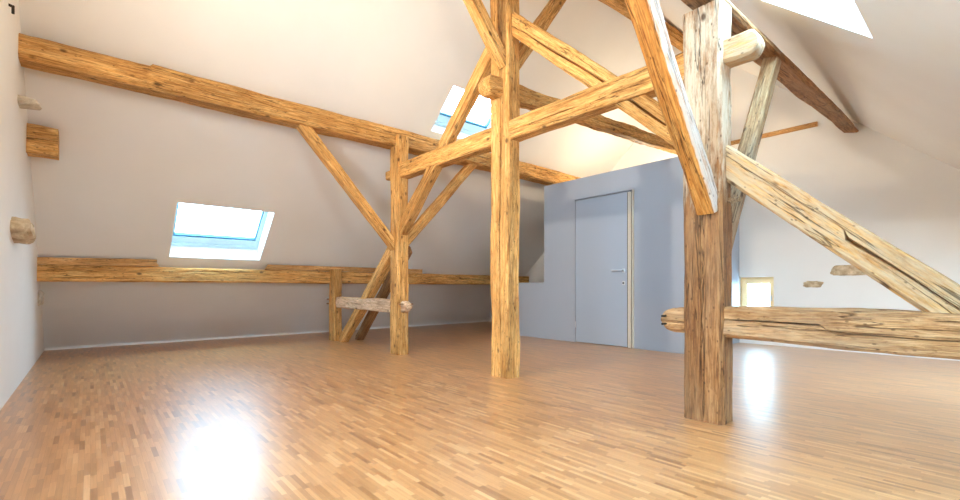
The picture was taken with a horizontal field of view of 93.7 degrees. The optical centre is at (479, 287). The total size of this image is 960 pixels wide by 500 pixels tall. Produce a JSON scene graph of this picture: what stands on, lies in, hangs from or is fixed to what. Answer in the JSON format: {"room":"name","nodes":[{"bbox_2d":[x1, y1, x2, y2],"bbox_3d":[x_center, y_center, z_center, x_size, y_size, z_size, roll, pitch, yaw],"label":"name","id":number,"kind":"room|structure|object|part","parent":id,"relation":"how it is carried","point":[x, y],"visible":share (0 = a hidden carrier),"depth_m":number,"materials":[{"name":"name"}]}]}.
{"room":"attic room","nodes":[
{"label":"attic room","id":0,"kind":"room"},
{"bbox_2d":[0,0,43,409],"bbox_3d":[-2.388,-1.490,1.901,0.378,4.600,10.540,0,0,-41],"label":"wall","id":1,"kind":"structure","parent":0,"point":[21,324],"depth_m":3.33,"materials":[{"name":"paint"}]},
{"bbox_2d":[8,3,14,13],"bbox_3d":[-3.084,-1.837,2.951,0.046,0.064,0.018,0,0,-41],"label":"wall hook","id":2,"kind":"object","parent":1,"relation":"attached to","point":[9,5],"visible":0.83,"depth_m":2.95,"materials":[{"name":"metal"}]},
{"bbox_2d":[10,217,35,243],"bbox_3d":[-3.429,-0.423,3.319,0.211,0.188,0.374,0,0,-38],"label":"stone","id":3,"kind":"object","parent":1,"relation":"attached to","point":[22,231],"depth_m":3.26,"materials":[{"name":"beige stone"}]},
{"bbox_2d":[17,95,41,109],"bbox_3d":[-3.522,-1.425,3.445,0.244,0.092,0.212,0,0,-41],"label":"stone","id":4,"kind":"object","parent":1,"relation":"attached to","point":[24,102],"depth_m":3.43,"materials":[{"name":"beige stone"}]},
{"bbox_2d":[38,290,43,305],"bbox_3d":[-4.986,0.113,5.067,0.108,0.182,0.328,0,0,-41],"label":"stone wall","id":5,"kind":"structure","parent":1,"relation":"attached to","point":[40,293],"depth_m":5.00,"materials":[{"name":"beige stone"}]},
{"bbox_2d":[26,123,58,159],"bbox_3d":[-3.910,-1.294,3.969,0.285,0.260,0.212,0,0,-41],"label":"stub","id":6,"kind":"object","parent":1,"relation":"attached to","point":[41,141],"visible":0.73,"depth_m":3.93,"materials":[{"name":"brown wood"}]},
{"bbox_2d":[37,264,528,284],"bbox_3d":[-1.909,-0.165,7.436,7.750,0.199,0.194,0,0,-41],"label":"eaves purlin","id":7,"kind":"object","parent":1,"relation":"attached to","point":[45,272],"visible":0.76,"depth_m":5.94,"materials":[{"name":"brown wood"}]},
{"bbox_2d":[37,257,158,266],"bbox_3d":[-4.369,-0.301,5.191,1.092,0.088,0.033,-1,1,-41],"label":"plank","id":8,"kind":"object","parent":7,"relation":"on","point":[40,260],"visible":0.97,"depth_m":5.16,"materials":[{"name":"brown wood"}]},
{"bbox_2d":[264,265,421,273],"bbox_3d":[-2.040,-0.295,7.210,2.643,0.079,0.034,0,0,-41],"label":"plank","id":9,"kind":"object","parent":7,"relation":"on","point":[268,267],"visible":0.76,"depth_m":6.86,"materials":[{"name":"brown wood"}]},
{"bbox_2d":[0,321,959,499],"bbox_3d":[0.625,0.910,4.510,8.350,0.200,10.900,0,0,-41],"label":"floor","id":10,"kind":"structure","parent":0,"point":[307,416],"depth_m":2.63,"materials":[{"name":"brown wood"}]},
{"bbox_2d":[329,269,341,340],"bbox_3d":[-2.238,0.260,6.967,0.138,1.100,0.206,0,0,-41],"label":"timber post","id":11,"kind":"object","parent":10,"relation":"on","point":[335,285],"visible":0.95,"depth_m":6.89,"materials":[{"name":"brown wood"}]},
{"bbox_2d":[355,246,411,339],"bbox_3d":[-1.409,0.179,6.382,0.118,1.432,1.778,0,0,-35],"label":"strut","id":12,"kind":"object","parent":10,"relation":"on","point":[384,291],"visible":0.48,"depth_m":6.56,"materials":[{"name":"brown wood"}]},
{"bbox_2d":[390,134,408,354],"bbox_3d":[-0.993,-0.520,5.538,0.158,2.660,0.210,0,0,-41],"label":"timber post","id":13,"kind":"object","parent":10,"relation":"on","point":[399,280],"visible":0.9,"depth_m":5.46,"materials":[{"name":"brown wood"}]},
{"bbox_2d":[18,33,579,185],"bbox_3d":[-0.619,-1.835,5.946,7.750,0.231,0.235,0,0,-41],"label":"purlin","id":14,"kind":"object","parent":13,"relation":"on","point":[35,53],"visible":0.73,"depth_m":4.24,"materials":[{"name":"brown wood"}]},
{"bbox_2d":[296,125,393,250],"bbox_3d":[-1.474,-1.114,5.183,1.245,1.349,0.117,0,0,-41],"label":"knee brace","id":15,"kind":"object","parent":13,"relation":"attached to","point":[310,136],"visible":0.94,"depth_m":5.09,"materials":[{"name":"brown wood"}]},
{"bbox_2d":[326,297,412,312],"bbox_3d":[-1.618,0.220,6.259,0.190,0.174,2.340,0,0,-41],"label":"tie beam","id":16,"kind":"structure","parent":13,"relation":"attached to","point":[371,304],"depth_m":6.01,"materials":[{"name":"wood"}]},
{"bbox_2d":[408,164,476,245],"bbox_3d":[-0.538,-1.151,5.994,1.285,1.362,0.118,0,0,-41],"label":"knee brace","id":17,"kind":"object","parent":13,"relation":"attached to","point":[466,170],"visible":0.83,"depth_m":5.94,"materials":[{"name":"brown wood"}]},
{"bbox_2d":[490,0,519,378],"bbox_3d":[0.229,-1.200,4.140,0.179,4.020,0.252,0,0,-41],"label":"timber post","id":18,"kind":"object","parent":10,"relation":"on","point":[505,180],"visible":0.89,"depth_m":4.05,"materials":[{"name":"brown wood"}]},
{"bbox_2d":[339,47,490,341],"bbox_3d":[-0.935,-0.735,5.485,0.130,3.285,3.490,0,0,-41],"label":"strut","id":19,"kind":"object","parent":18,"relation":"attached to","point":[470,95],"visible":0.78,"depth_m":5.06,"materials":[{"name":"brown wood"}]},
{"bbox_2d":[463,0,505,69],"bbox_3d":[-0.201,-2.639,3.729,1.178,1.342,0.122,0,0,-39],"label":"knee brace","id":20,"kind":"object","parent":18,"relation":"attached to","point":[476,9],"visible":0.97,"depth_m":3.90,"materials":[{"name":"brown wood"}]},
{"bbox_2d":[519,0,565,69],"bbox_3d":[0.609,-2.622,4.471,1.023,1.337,0.117,0,0,-41],"label":"knee brace","id":21,"kind":"object","parent":18,"relation":"attached to","point":[552,8],"visible":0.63,"depth_m":4.44,"materials":[{"name":"brown wood"}]},
{"bbox_2d":[386,29,764,180],"bbox_3d":[0.227,-1.417,4.159,0.159,0.186,4.210,0,0,-41],"label":"beam","id":22,"kind":"structure","parent":18,"relation":"attached to","point":[747,46],"depth_m":3.50,"materials":[{"name":"brown wood"}]},
{"bbox_2d":[478,74,676,154],"bbox_3d":[1.757,-1.940,5.558,4.677,0.451,0.156,0,0,-42],"label":"rail","id":23,"kind":"object","parent":18,"relation":"attached to","point":[490,87],"visible":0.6,"depth_m":5.05,"materials":[{"name":"brown wood"}]},
{"bbox_2d":[598,0,682,51],"bbox_3d":[0.625,-3.439,4.509,7.756,0.454,0.150,0,0,-41],"label":"ridge purlin","id":24,"kind":"object","parent":18,"relation":"on","point":[675,36],"visible":0.27,"depth_m":6.06,"materials":[{"name":"brown wood"}]},
{"bbox_2d":[512,11,959,313],"bbox_3d":[1.286,-1.070,2.979,0.146,2.844,3.132,0,0,-41],"label":"strut","id":25,"kind":"object","parent":18,"relation":"attached to","point":[925,288],"visible":0.84,"depth_m":2.39,"materials":[{"name":"brown wood"}]},
{"bbox_2d":[519,156,738,353],"bbox_3d":[2.044,-0.410,7.416,1.800,2.440,3.465,0,0,-41],"label":"wall","id":26,"kind":"structure","parent":10,"relation":"on","point":[659,259],"depth_m":5.99,"materials":[{"name":"white paint"}]},
{"bbox_2d":[575,189,633,348],"bbox_3d":[1.743,-0.254,6.388,0.121,2.128,0.966,0,0,-41],"label":"door","id":27,"kind":"structure","parent":26,"relation":"in","point":[604,224],"depth_m":6.36,"materials":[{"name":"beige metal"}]},
{"bbox_2d":[682,0,741,424],"bbox_3d":[1.424,-0.448,2.758,0.179,2.515,0.305,0,0,-41],"label":"timber post","id":28,"kind":"object","parent":10,"relation":"on","point":[708,354],"visible":0.86,"depth_m":2.70,"materials":[{"name":"brown wood"}]},
{"bbox_2d":[624,0,716,214],"bbox_3d":[0.979,-1.112,2.367,1.153,1.347,0.122,0,0,-41],"label":"knee brace","id":29,"kind":"object","parent":28,"relation":"attached to","point":[646,16],"visible":1,"depth_m":2.38,"materials":[{"name":"brown wood"}]},
{"bbox_2d":[731,56,781,247],"bbox_3d":[1.869,-0.979,3.128,1.090,1.599,0.111,0,0,-41],"label":"knee brace","id":30,"kind":"object","parent":28,"relation":"attached to","point":[752,132],"visible":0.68,"depth_m":3.18,"materials":[{"name":"brown wood"}]},
{"bbox_2d":[681,0,858,132],"bbox_3d":[1.815,-1.902,3.135,7.756,0.405,0.235,0,0,-41],"label":"purlin","id":31,"kind":"object","parent":28,"relation":"on","point":[790,75],"visible":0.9,"depth_m":3.83,"materials":[{"name":"brown wood"}]},
{"bbox_2d":[661,306,959,359],"bbox_3d":[2.157,0.207,1.904,0.194,0.215,2.855,0,0,-41],"label":"tie beam","id":32,"kind":"structure","parent":28,"relation":"attached to","point":[889,331],"depth_m":2.22,"materials":[{"name":"wood"}]},
{"bbox_2d":[19,0,959,347],"bbox_3d":[0.625,-1.511,4.510,8.350,4.772,10.845,0,0,-41],"label":"ceiling","id":33,"kind":"structure","parent":0,"point":[124,166],"depth_m":4.95,"materials":[{"name":"paint"}]},
{"bbox_2d":[171,203,267,249],"bbox_3d":[-3.366,-0.869,5.823,1.043,0.650,0.728,0,0,-41],"label":"window","id":34,"kind":"structure","parent":33,"relation":"attached to","point":[178,238],"depth_m":6.01,"materials":[{"name":"white paint"}]},
{"bbox_2d":[44,320,488,350],"bbox_3d":[-2.716,0.795,8.367,7.750,0.030,0.015,0,0,-41],"label":"baseboard","id":35,"kind":"structure","parent":33,"relation":"attached to","point":[182,340],"depth_m":7.06,"materials":[{"name":"white paint"}]},
{"bbox_2d":[435,112,490,134],"bbox_3d":[-0.193,-2.454,6.160,1.043,0.491,0.545,0,0,-41],"label":"window","id":36,"kind":"structure","parent":33,"relation":"attached to","point":[469,127],"depth_m":6.38,"materials":[{"name":"white paint"}]},
{"bbox_3d":[-0.193,-2.454,6.160,1.043,0.491,0.545,0,0,-41],"label":"frame","id":37,"kind":"part","parent":36,"relation":"part of","materials":[{"name":"white paint"}]},
{"bbox_2d":[489,67,959,321],"bbox_3d":[3.667,-1.490,7.145,0.300,4.600,10.540,0,0,-41],"label":"wall","id":38,"kind":"structure","parent":0,"point":[907,197],"depth_m":5.84,"materials":[{"name":"paint"}]},
{"bbox_2d":[741,277,773,305],"bbox_3d":[4.146,0.159,6.684,0.120,0.640,0.493,0,0,-41],"label":"window","id":39,"kind":"structure","parent":38,"relation":"in","point":[745,281],"depth_m":6.74,"materials":[{"name":"white wood"}]},
{"bbox_2d":[731,121,817,144],"bbox_3d":[4.087,-2.176,6.404,0.045,0.061,1.170,0,0,-41],"label":"lath","id":40,"kind":"object","parent":38,"relation":"attached to","point":[813,124],"visible":0.63,"depth_m":6.21,"materials":[{"name":"brown wood"}]},
{"bbox_2d":[803,265,865,287],"bbox_3d":[4.620,-0.159,5.817,0.070,0.309,0.740,0,0,-40],"label":"stones","id":41,"kind":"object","parent":38,"relation":"attached to","point":[841,270],"depth_m":5.77},
{"bbox_2d":[739,339,959,360],"bbox_3d":[5.372,0.775,4.937,0.014,0.070,4.630,0,0,-41],"label":"baseboard","id":42,"kind":"structure","parent":38,"relation":"attached to","point":[740,340],"depth_m":6.07,"materials":[{"name":"white paint"}]}
]}

